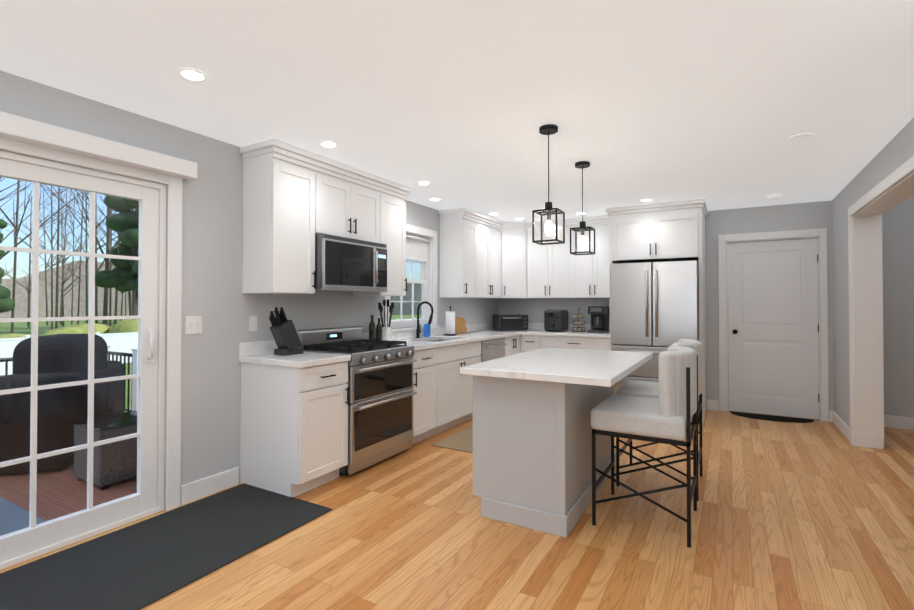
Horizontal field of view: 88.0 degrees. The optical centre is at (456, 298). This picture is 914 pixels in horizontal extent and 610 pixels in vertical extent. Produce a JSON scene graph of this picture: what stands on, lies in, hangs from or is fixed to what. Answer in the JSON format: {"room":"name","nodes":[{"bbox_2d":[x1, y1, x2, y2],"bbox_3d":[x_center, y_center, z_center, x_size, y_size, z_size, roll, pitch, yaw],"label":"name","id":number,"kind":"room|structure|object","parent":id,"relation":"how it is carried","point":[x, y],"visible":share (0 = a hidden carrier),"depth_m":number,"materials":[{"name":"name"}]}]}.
{"room":"kitchen","nodes":[
{"label":"kitchen","id":0,"kind":"room"},
{"bbox_2d":[0,70,497,510],"bbox_3d":[-1.711,0.117,3.330,0.160,2.430,9.370,0,-1,30],"label":"wall","id":1,"kind":"structure","parent":0,"point":[219,301],"depth_m":3.23,"materials":[{"name":"grey paint"}]},
{"bbox_2d":[0,150,165,569],"bbox_3d":[-2.353,0.297,2.163,0.164,2.043,1.928,0,-1,30],"label":"sliding patio door","id":2,"kind":"structure","parent":1,"relation":"in","point":[32,540],"depth_m":2.67,"materials":[{"name":"white"}]},
{"bbox_2d":[0,137,182,510],"bbox_3d":[-2.300,0.255,2.131,0.019,2.130,2.100,0,-1,30],"label":"door frame","id":3,"kind":"structure","parent":1,"relation":"attached to","point":[175,184],"depth_m":2.98,"materials":[{"name":"white wood"}]},
{"bbox_2d":[0,111,196,179],"bbox_3d":[-2.291,-0.832,2.052,0.086,0.100,2.340,0,-1,30],"label":"blind valance","id":4,"kind":"object","parent":1,"relation":"attached to","point":[22,129],"visible":1,"depth_m":2.54,"materials":[{"name":"white"}]},
{"bbox_2d":[185,316,202,333],"bbox_3d":[-1.731,0.176,3.118,0.015,0.120,0.115,0,-1,30],"label":"light switch","id":5,"kind":"object","parent":1,"relation":"attached to","point":[193,324],"depth_m":3.11,"materials":[{"name":"white plastic"}]},
{"bbox_2d":[181,467,238,504],"bbox_3d":[-1.669,1.269,3.214,0.015,0.125,0.410,0,-1,30],"label":"baseboard","id":6,"kind":"structure","parent":1,"relation":"attached to","point":[204,487],"depth_m":3.19,"materials":[{"name":"white wood"}]},
{"bbox_2d":[249,316,256,331],"bbox_3d":[-1.510,0.187,3.508,0.008,0.115,0.070,0,-1,30],"label":"outlet","id":7,"kind":"object","parent":1,"relation":"attached to","point":[252,319],"depth_m":3.50,"materials":[{"name":"white plastic"}]},
{"bbox_2d":[240,142,319,293],"bbox_3d":[-1.319,-0.543,3.524,0.328,1.015,0.388,0,-1,30],"label":"upper cabinet","id":8,"kind":"object","parent":1,"relation":"attached to","point":[296,199],"depth_m":3.39,"materials":[{"name":"white wood"}]},
{"bbox_2d":[320,162,383,243],"bbox_3d":[-1.028,-0.770,4.030,0.328,0.550,0.774,0,-1,30],"label":"upper cabinet","id":9,"kind":"object","parent":1,"relation":"attached to","point":[351,203],"depth_m":3.94,"materials":[{"name":"white wood"}]},
{"bbox_2d":[315,234,386,291],"bbox_3d":[-0.974,-0.272,3.994,0.454,0.426,0.762,0,-1,30],"label":"microwave","id":10,"kind":"object","parent":9,"relation":"attached to","point":[343,264],"visible":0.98,"depth_m":3.81,"materials":[{"name":"silver metal"}]},
{"bbox_2d":[353,182,407,295],"bbox_3d":[-0.737,-0.532,4.530,0.328,1.015,0.388,0,-1,30],"label":"upper cabinet","id":11,"kind":"object","parent":1,"relation":"attached to","point":[394,204],"depth_m":4.47,"materials":[{"name":"white wood"}]},
{"bbox_2d":[390,259,427,327],"bbox_3d":[-0.572,-0.195,5.314,0.060,1.036,0.794,0,-1,30],"label":"double-hung window","id":12,"kind":"structure","parent":1,"relation":"in","point":[423,280],"depth_m":5.45,"materials":[{"name":"white"}]},
{"bbox_2d":[384,224,439,331],"bbox_3d":[-0.531,-0.228,5.290,0.165,1.165,1.030,0,-1,30],"label":"window frame","id":13,"kind":"structure","parent":1,"relation":"attached to","point":[410,229],"depth_m":5.62,"materials":[{"name":"white wood"}]},
{"bbox_2d":[406,234,430,261],"bbox_3d":[-0.523,-0.574,5.290,0.048,0.267,0.780,0,-1,30],"label":"roller blind","id":14,"kind":"object","parent":1,"relation":"attached to","point":[416,248],"visible":0.65,"depth_m":5.43,"materials":[{"name":"white fabric"}]},
{"bbox_2d":[439,210,479,297],"bbox_3d":[0.036,-0.517,5.869,0.328,1.015,0.424,0,-1,30],"label":"upper cabinet","id":15,"kind":"object","parent":1,"relation":"attached to","point":[459,230],"depth_m":5.71,"materials":[{"name":"white wood"}]},
{"bbox_2d":[480,218,502,297],"bbox_3d":[0.274,-0.513,6.280,0.328,1.015,0.760,0,-1,30],"label":"upper cabinet","id":16,"kind":"object","parent":1,"relation":"attached to","point":[490,234],"depth_m":6.23,"materials":[{"name":"white wood"}]},
{"bbox_2d":[0,409,913,609],"bbox_3d":[0.782,1.366,1.875,5.920,0.100,9.370,0,-1,30],"label":"floor","id":17,"kind":"structure","parent":0,"point":[816,515],"depth_m":2.58,"materials":[{"name":"brown wood"}]},
{"bbox_2d":[0,483,331,609],"bbox_3d":[-1.736,1.315,2.170,0.855,0.009,2.340,0,-1,30],"label":"runner mat","id":18,"kind":"object","parent":17,"relation":"on","point":[142,564],"visible":1,"depth_m":2.43,"materials":[{"name":"black fabric"}]},
{"bbox_2d":[240,361,348,496],"bbox_3d":[-1.183,0.897,3.455,0.618,0.872,0.452,0,-1,30],"label":"base cabinet","id":19,"kind":"object","parent":17,"relation":"on","point":[294,432],"depth_m":3.27,"materials":[{"name":"white wood"}]},
{"bbox_2d":[239,340,350,367],"bbox_3d":[-1.176,0.389,3.447,0.643,0.140,0.470,0,-1,30],"label":"countertop","id":20,"kind":"structure","parent":19,"relation":"on","point":[258,352],"depth_m":3.40,"materials":[{"name":"white stone"}]},
{"bbox_2d":[269,307,302,355],"bbox_3d":[-1.279,0.241,3.517,0.110,0.355,0.260,0,-1,30],"label":"knife block","id":21,"kind":"object","parent":20,"relation":"on","point":[285,335],"visible":1,"depth_m":3.47,"materials":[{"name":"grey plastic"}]},
{"bbox_2d":[297,326,416,475],"bbox_3d":[-0.821,0.797,3.969,0.684,1.085,0.790,0,-1,30],"label":"gas range","id":22,"kind":"object","parent":17,"relation":"on","point":[380,405],"visible":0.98,"depth_m":3.79,"materials":[{"name":"silver metal"}]},
{"bbox_2d":[412,347,443,443],"bbox_3d":[-0.551,0.909,4.548,0.618,0.872,0.476,0,-1,30],"label":"base cabinet","id":23,"kind":"object","parent":17,"relation":"on","point":[428,371],"depth_m":4.44,"materials":[{"name":"white wood"}]},
{"bbox_2d":[431,425,472,452],"bbox_3d":[0.354,1.342,4.762,0.570,0.012,1.380,0,-1,30],"label":"rug","id":24,"kind":"object","parent":17,"relation":"on","point":[461,440],"visible":0.27,"depth_m":4.40,"materials":[{"name":"beige fabric"}]},
{"bbox_2d":[460,335,519,402],"bbox_3d":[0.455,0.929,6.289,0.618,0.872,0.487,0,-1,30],"label":"base cabinet","id":25,"kind":"object","parent":17,"relation":"on","point":[470,353],"depth_m":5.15,"materials":[{"name":"white wood"}]},
{"bbox_2d":[363,322,522,350],"bbox_3d":[0.128,0.515,5.685,0.660,0.343,3.120,0,-1,30],"label":"countertop","id":26,"kind":"structure","parent":25,"relation":"on","point":[481,331],"depth_m":5.40,"materials":[{"name":"white stone"}]},
{"bbox_2d":[369,315,381,339],"bbox_3d":[-0.781,0.295,4.530,0.092,0.270,0.127,0,-1,30],"label":"oil bottles","id":27,"kind":"object","parent":26,"relation":"on","point":[375,333],"visible":0.96,"depth_m":4.51,"materials":[{"name":"brown glass"}]},
{"bbox_2d":[378,299,393,340],"bbox_3d":[-0.699,0.219,4.659,0.121,0.425,0.188,0,-1,30],"label":"utensil crock","id":28,"kind":"object","parent":26,"relation":"on","point":[387,333],"visible":0.92,"depth_m":4.62,"materials":[{"name":"white ceramic"}]},
{"bbox_2d":[415,301,433,337],"bbox_3d":[-0.349,0.235,5.202,0.229,0.406,0.084,0,-1,30],"label":"pull-down faucet","id":29,"kind":"object","parent":26,"relation":"on","point":[418,330],"visible":1,"depth_m":5.21,"materials":[{"name":"black metal"}]},
{"bbox_2d":[424,319,429,336],"bbox_3d":[-0.338,0.339,5.393,0.044,0.200,0.080,0,-1,30],"label":"soap bottle","id":30,"kind":"object","parent":26,"relation":"on","point":[426,329],"visible":0.94,"depth_m":5.37,"materials":[{"name":"blue plastic"}]},
{"bbox_2d":[444,306,456,335],"bbox_3d":[-0.080,0.269,5.671,0.150,0.347,0.150,0,-1,30],"label":"paper towel holder","id":31,"kind":"object","parent":26,"relation":"on","point":[450,322],"visible":1,"depth_m":5.62,"materials":[{"name":"white paper"}]},
{"bbox_2d":[455,317,466,333],"bbox_3d":[0.026,0.330,6.054,0.054,0.230,0.350,0,-1,30],"label":"cutting board","id":32,"kind":"object","parent":26,"relation":"on","point":[460,326],"visible":0.66,"depth_m":6.06,"materials":[{"name":"brown wood"}]},
{"bbox_2d":[493,314,527,330],"bbox_3d":[0.759,0.341,6.695,0.430,0.225,0.337,0,-1,-15],"label":"toaster oven","id":33,"kind":"object","parent":26,"relation":"on","point":[501,322],"visible":1,"depth_m":6.57,"materials":[{"name":"black metal"}]},
{"bbox_2d":[480,338,507,361],"bbox_3d":[0.210,0.925,5.774,0.651,0.868,0.624,0,-1,30],"label":"dishwasher","id":34,"kind":"object","parent":17,"relation":"on","point":[492,349],"visible":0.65,"depth_m":5.60,"materials":[{"name":"silver metal"}]},
{"bbox_2d":[473,375,615,537],"bbox_3d":[0.664,0.896,3.348,0.631,0.874,1.327,0,-1,30],"label":"kitchen island","id":35,"kind":"object","parent":17,"relation":"on","point":[532,447],"depth_m":2.79,"materials":[{"name":"grey wood"}]},
{"bbox_2d":[460,347,651,386],"bbox_3d":[0.769,0.436,3.247,0.877,0.040,1.496,0,-1,30],"label":"island countertop","id":36,"kind":"structure","parent":35,"relation":"on","point":[587,368],"depth_m":2.86,"materials":[{"name":"white stone"}]},
{"bbox_2d":[520,335,609,352],"bbox_3d":[1.508,0.929,6.308,1.219,0.873,0.651,0,-1,30],"label":"base cabinet","id":37,"kind":"object","parent":17,"relation":"on","point":[530,342],"visible":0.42,"depth_m":6.07,"materials":[{"name":"white wood"}]},
{"bbox_2d":[523,323,609,337],"bbox_3d":[1.530,0.421,6.293,1.159,0.140,0.666,0,-1,30],"label":"countertop","id":38,"kind":"structure","parent":37,"relation":"on","point":[537,329],"depth_m":6.22,"materials":[{"name":"white stone"}]},
{"bbox_2d":[544,309,567,331],"bbox_3d":[1.335,0.301,6.410,0.270,0.300,0.365,0,-1,30],"label":"air fryer","id":39,"kind":"object","parent":38,"relation":"on","point":[555,320],"visible":1,"depth_m":6.31,"materials":[{"name":"grey plastic"}]},
{"bbox_2d":[572,308,584,331],"bbox_3d":[1.638,0.289,6.365,0.175,0.322,0.175,0,-1,30],"label":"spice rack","id":40,"kind":"object","parent":38,"relation":"on","point":[578,328],"visible":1,"depth_m":6.32,"materials":[{"name":"black metal"}]},
{"bbox_2d":[588,306,608,332],"bbox_3d":[1.851,0.273,6.204,0.220,0.350,0.285,0,-1,30],"label":"coffee maker","id":41,"kind":"object","parent":38,"relation":"on","point":[599,319],"visible":1,"depth_m":6.13,"materials":[{"name":"grey plastic"}]},
{"bbox_2d":[591,345,696,547],"bbox_3d":[1.150,0.812,2.870,0.546,1.030,0.554,0,-1,30],"label":"counter stool","id":42,"kind":"object","parent":17,"relation":"on","point":[669,414],"visible":1,"depth_m":2.64,"materials":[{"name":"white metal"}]},
{"bbox_2d":[610,260,698,420],"bbox_3d":[2.375,0.479,5.609,0.900,1.757,0.967,0,-1,30],"label":"refrigerator","id":43,"kind":"object","parent":17,"relation":"on","point":[655,308],"visible":0.54,"depth_m":5.25,"materials":[{"name":"silver metal"}]},
{"bbox_2d":[606,198,707,422],"bbox_3d":[2.418,0.144,5.687,1.050,2.428,0.830,0,-1,30],"label":"tall cabinet","id":44,"kind":"object","parent":17,"relation":"on","point":[665,231],"visible":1,"depth_m":5.36,"materials":[{"name":"white wood"}]},
{"bbox_2d":[615,339,702,500],"bbox_3d":[1.490,0.819,3.458,0.546,1.030,0.554,0,-1,30],"label":"counter stool","id":45,"kind":"object","parent":17,"relation":"on","point":[647,389],"visible":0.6,"depth_m":3.32,"materials":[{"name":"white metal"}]},
{"bbox_2d":[730,411,813,422],"bbox_3d":[3.541,1.349,5.329,0.800,0.012,0.248,0,-1,30],"label":"door mat","id":46,"kind":"object","parent":17,"relation":"on","point":[774,418],"visible":0.98,"depth_m":5.29,"materials":[{"name":"black fabric"}]},
{"bbox_2d":[0,0,913,222],"bbox_3d":[0.782,-1.163,1.903,5.920,0.100,9.370,0,-1,30],"label":"ceiling","id":47,"kind":"structure","parent":0,"point":[716,104],"depth_m":2.45,"materials":[{"name":"white paint"}]},
{"bbox_2d":[177,68,207,81],"bbox_3d":[-1.308,-1.104,2.342,0.136,0.006,0.136,0,-1,30],"label":"recessed light","id":48,"kind":"object","parent":47,"relation":"in","point":[191,74],"visible":1,"depth_m":2.33,"materials":[{"name":"white plastic"}]},
{"bbox_2d":[318,141,337,147],"bbox_3d":[-0.915,-1.093,3.362,0.136,0.006,0.136,0,-1,30],"label":"recessed light","id":49,"kind":"object","parent":47,"relation":"in","point":[328,144],"visible":1,"depth_m":3.35,"materials":[{"name":"white"}]},
{"bbox_2d":[417,181,430,184],"bbox_3d":[-0.311,-1.081,4.446,0.136,0.006,0.136,0,-1,30],"label":"recessed light","id":50,"kind":"object","parent":47,"relation":"in","point":[423,183],"visible":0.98,"depth_m":4.44,"materials":[{"name":"white"}]},
{"bbox_2d":[429,198,440,200],"bbox_3d":[-0.239,-1.073,5.131,0.136,0.006,0.136,0,-1,30],"label":"recessed light","id":51,"kind":"object","parent":47,"relation":"in","point":[434,199],"visible":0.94,"depth_m":5.12,"materials":[{"name":"white plastic"}]},
{"bbox_2d":[532,124,564,244],"bbox_3d":[0.590,-0.728,3.043,0.162,0.744,0.162,0,-1,30],"label":"pendant light","id":52,"kind":"object","parent":47,"relation":"hanging from","point":[548,130],"visible":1,"depth_m":3.02,"materials":[{"name":"black metal"}]},
{"bbox_2d":[570,161,594,254],"bbox_3d":[1.013,-0.724,3.815,0.162,0.734,0.162,0,-1,30],"label":"pendant light","id":53,"kind":"object","parent":47,"relation":"hanging from","point":[582,228],"visible":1,"depth_m":3.80,"materials":[{"name":"black metal"}]},
{"bbox_2d":[640,198,652,201],"bbox_3d":[2.071,-1.073,5.171,0.136,0.006,0.136,0,-1,30],"label":"recessed light","id":54,"kind":"object","parent":47,"relation":"in","point":[645,200],"visible":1,"depth_m":5.17,"materials":[{"name":"white plastic"}]},
{"bbox_2d":[766,194,781,199],"bbox_3d":[3.326,-1.062,4.965,0.136,0.033,0.136,0,-1,30],"label":"recessed light","id":55,"kind":"object","parent":47,"relation":"attached to","point":[773,197],"visible":1,"depth_m":4.92,"materials":[{"name":"white"}]},
{"bbox_2d":[789,133,813,140],"bbox_3d":[2.338,-1.095,3.215,0.136,0.005,0.136,0,-1,30],"label":"recessed light","id":56,"kind":"object","parent":47,"relation":"in","point":[799,137],"visible":0.9,"depth_m":3.21,"materials":[{"name":"white"}]},
{"bbox_2d":[498,196,913,421],"bbox_3d":[3.156,0.145,5.835,5.760,2.430,0.160,0,-1,30],"label":"wall","id":57,"kind":"structure","parent":0,"point":[898,277],"depth_m":5.20,"materials":[{"name":"grey paint"}]},
{"bbox_2d":[490,222,528,298],"bbox_3d":[0.732,-0.528,6.806,0.595,1.058,0.595,0,-1,30],"label":"upper cabinet","id":58,"kind":"object","parent":57,"relation":"attached to","point":[513,260],"visible":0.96,"depth_m":6.58,"materials":[{"name":"white wood"}]},
{"bbox_2d":[526,215,609,297],"bbox_3d":[1.578,-0.532,6.448,1.216,1.058,0.368,0,-1,30],"label":"upper cabinet","id":59,"kind":"object","parent":57,"relation":"attached to","point":[557,271],"visible":0.71,"depth_m":6.33,"materials":[{"name":"white wood"}]},
{"bbox_2d":[718,228,828,421],"bbox_3d":[3.647,0.294,5.504,1.050,2.125,0.119,0,-1,30],"label":"door frame","id":60,"kind":"structure","parent":57,"relation":"attached to","point":[723,240],"depth_m":5.40,"materials":[{"name":"white wood"}]},
{"bbox_2d":[728,238,819,420],"bbox_3d":[3.647,0.343,5.483,0.874,2.026,0.155,0,-1,30],"label":"entry door","id":61,"kind":"structure","parent":57,"relation":"in","point":[773,337],"depth_m":5.47,"materials":[{"name":"white paint"}]},
{"bbox_2d":[884,415,913,429],"bbox_3d":[4.869,1.285,4.729,1.340,0.125,0.019,0,-1,30],"label":"baseboard","id":62,"kind":"structure","parent":57,"relation":"attached to","point":[897,422],"depth_m":4.89,"materials":[{"name":"white wood"}]},
{"bbox_2d":[832,117,913,426],"bbox_3d":[3.211,0.118,3.413,0.200,2.430,3.980,0,-1,30],"label":"wall","id":63,"kind":"structure","parent":0,"point":[893,154],"depth_m":4.61,"materials":[{"name":"grey paint"}]},
{"bbox_2d":[830,410,856,445],"bbox_3d":[3.860,1.286,4.738,0.024,0.125,1.015,0,-1,30],"label":"baseboard","id":64,"kind":"structure","parent":63,"relation":"attached to","point":[840,424],"depth_m":4.70,"materials":[{"name":"white wood"}]},
{"bbox_2d":[848,157,911,445],"bbox_3d":[2.980,0.237,3.028,0.223,2.185,3.045,0,-1,30],"label":"door frame","id":65,"kind":"structure","parent":63,"relation":"attached to","point":[866,315],"depth_m":4.25,"materials":[{"name":"white wood"}]},
{"bbox_2d":[912,155,913,195],"bbox_3d":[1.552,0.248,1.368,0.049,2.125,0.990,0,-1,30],"label":"door frame","id":66,"kind":"structure","parent":63,"relation":"attached to","point":[913,155],"depth_m":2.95,"materials":[{"name":"white wood"}]},
{"label":"outside","id":67,"kind":"structure","parent":0,"visible":0},
{"bbox_2d":[0,315,420,411],"bbox_3d":[-62.136,3.594,58.630,159.830,0.300,200.000,0,-1,30],"label":"ground","id":68,"kind":"structure","parent":67,"point":[20,327],"depth_m":55.24,"materials":[{"name":"green plant"}]},
{"bbox_2d":[0,464,136,535],"bbox_3d":[-4.334,2.140,2.975,4.030,1.378,5.450,0,-1,30],"label":"deck","id":69,"kind":"object","parent":68,"relation":"on","point":[63,485],"depth_m":3.51,"materials":[{"name":"brown wood"}]},
{"bbox_2d":[0,333,123,475],"bbox_3d":[-3.797,0.914,4.581,0.661,1.120,1.540,0,-1,-15],"label":"covered grill","id":70,"kind":"object","parent":69,"relation":"on","point":[63,343],"depth_m":4.11,"materials":[{"name":"black fabric"}]},
{"bbox_2d":[0,344,137,411],"bbox_3d":[-4.488,1.716,4.553,2.210,2.320,6.960,0,-1,30],"label":"deck railing","id":71,"kind":"object","parent":69,"relation":"attached to","point":[134,354],"depth_m":5.79,"materials":[{"name":"white plastic"}]},
{"bbox_2d":[72,410,136,489],"bbox_3d":[-2.783,1.230,3.891,0.470,0.473,0.470,0,-1,30],"label":"patio table","id":72,"kind":"object","parent":69,"relation":"on","point":[117,423],"depth_m":3.71,"materials":[{"name":"wicker"}]},
{"bbox_2d":[0,177,391,338],"bbox_3d":[-39.216,-10.463,45.136,68.985,28.218,59.033,0,-1,30],"label":"trees","id":73,"kind":"object","parent":68,"relation":"on","point":[128,248],"depth_m":29.09,"materials":[{"name":"green plant"}]},
{"bbox_2d":[0,318,420,374],"bbox_3d":[-13.418,2.300,24.859,0.160,1.540,62.415,0,-1,30],"label":"vinyl fence","id":74,"kind":"object","parent":68,"relation":"on","point":[6,346],"depth_m":21.19,"materials":[{"name":"white plastic"}]},
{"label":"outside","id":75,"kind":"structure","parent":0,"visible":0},
{"bbox_2d":[0,261,420,317],"bbox_3d":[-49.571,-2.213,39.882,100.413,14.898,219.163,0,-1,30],"label":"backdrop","id":76,"kind":"structure","parent":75,"point":[20,310],"depth_m":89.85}
]}

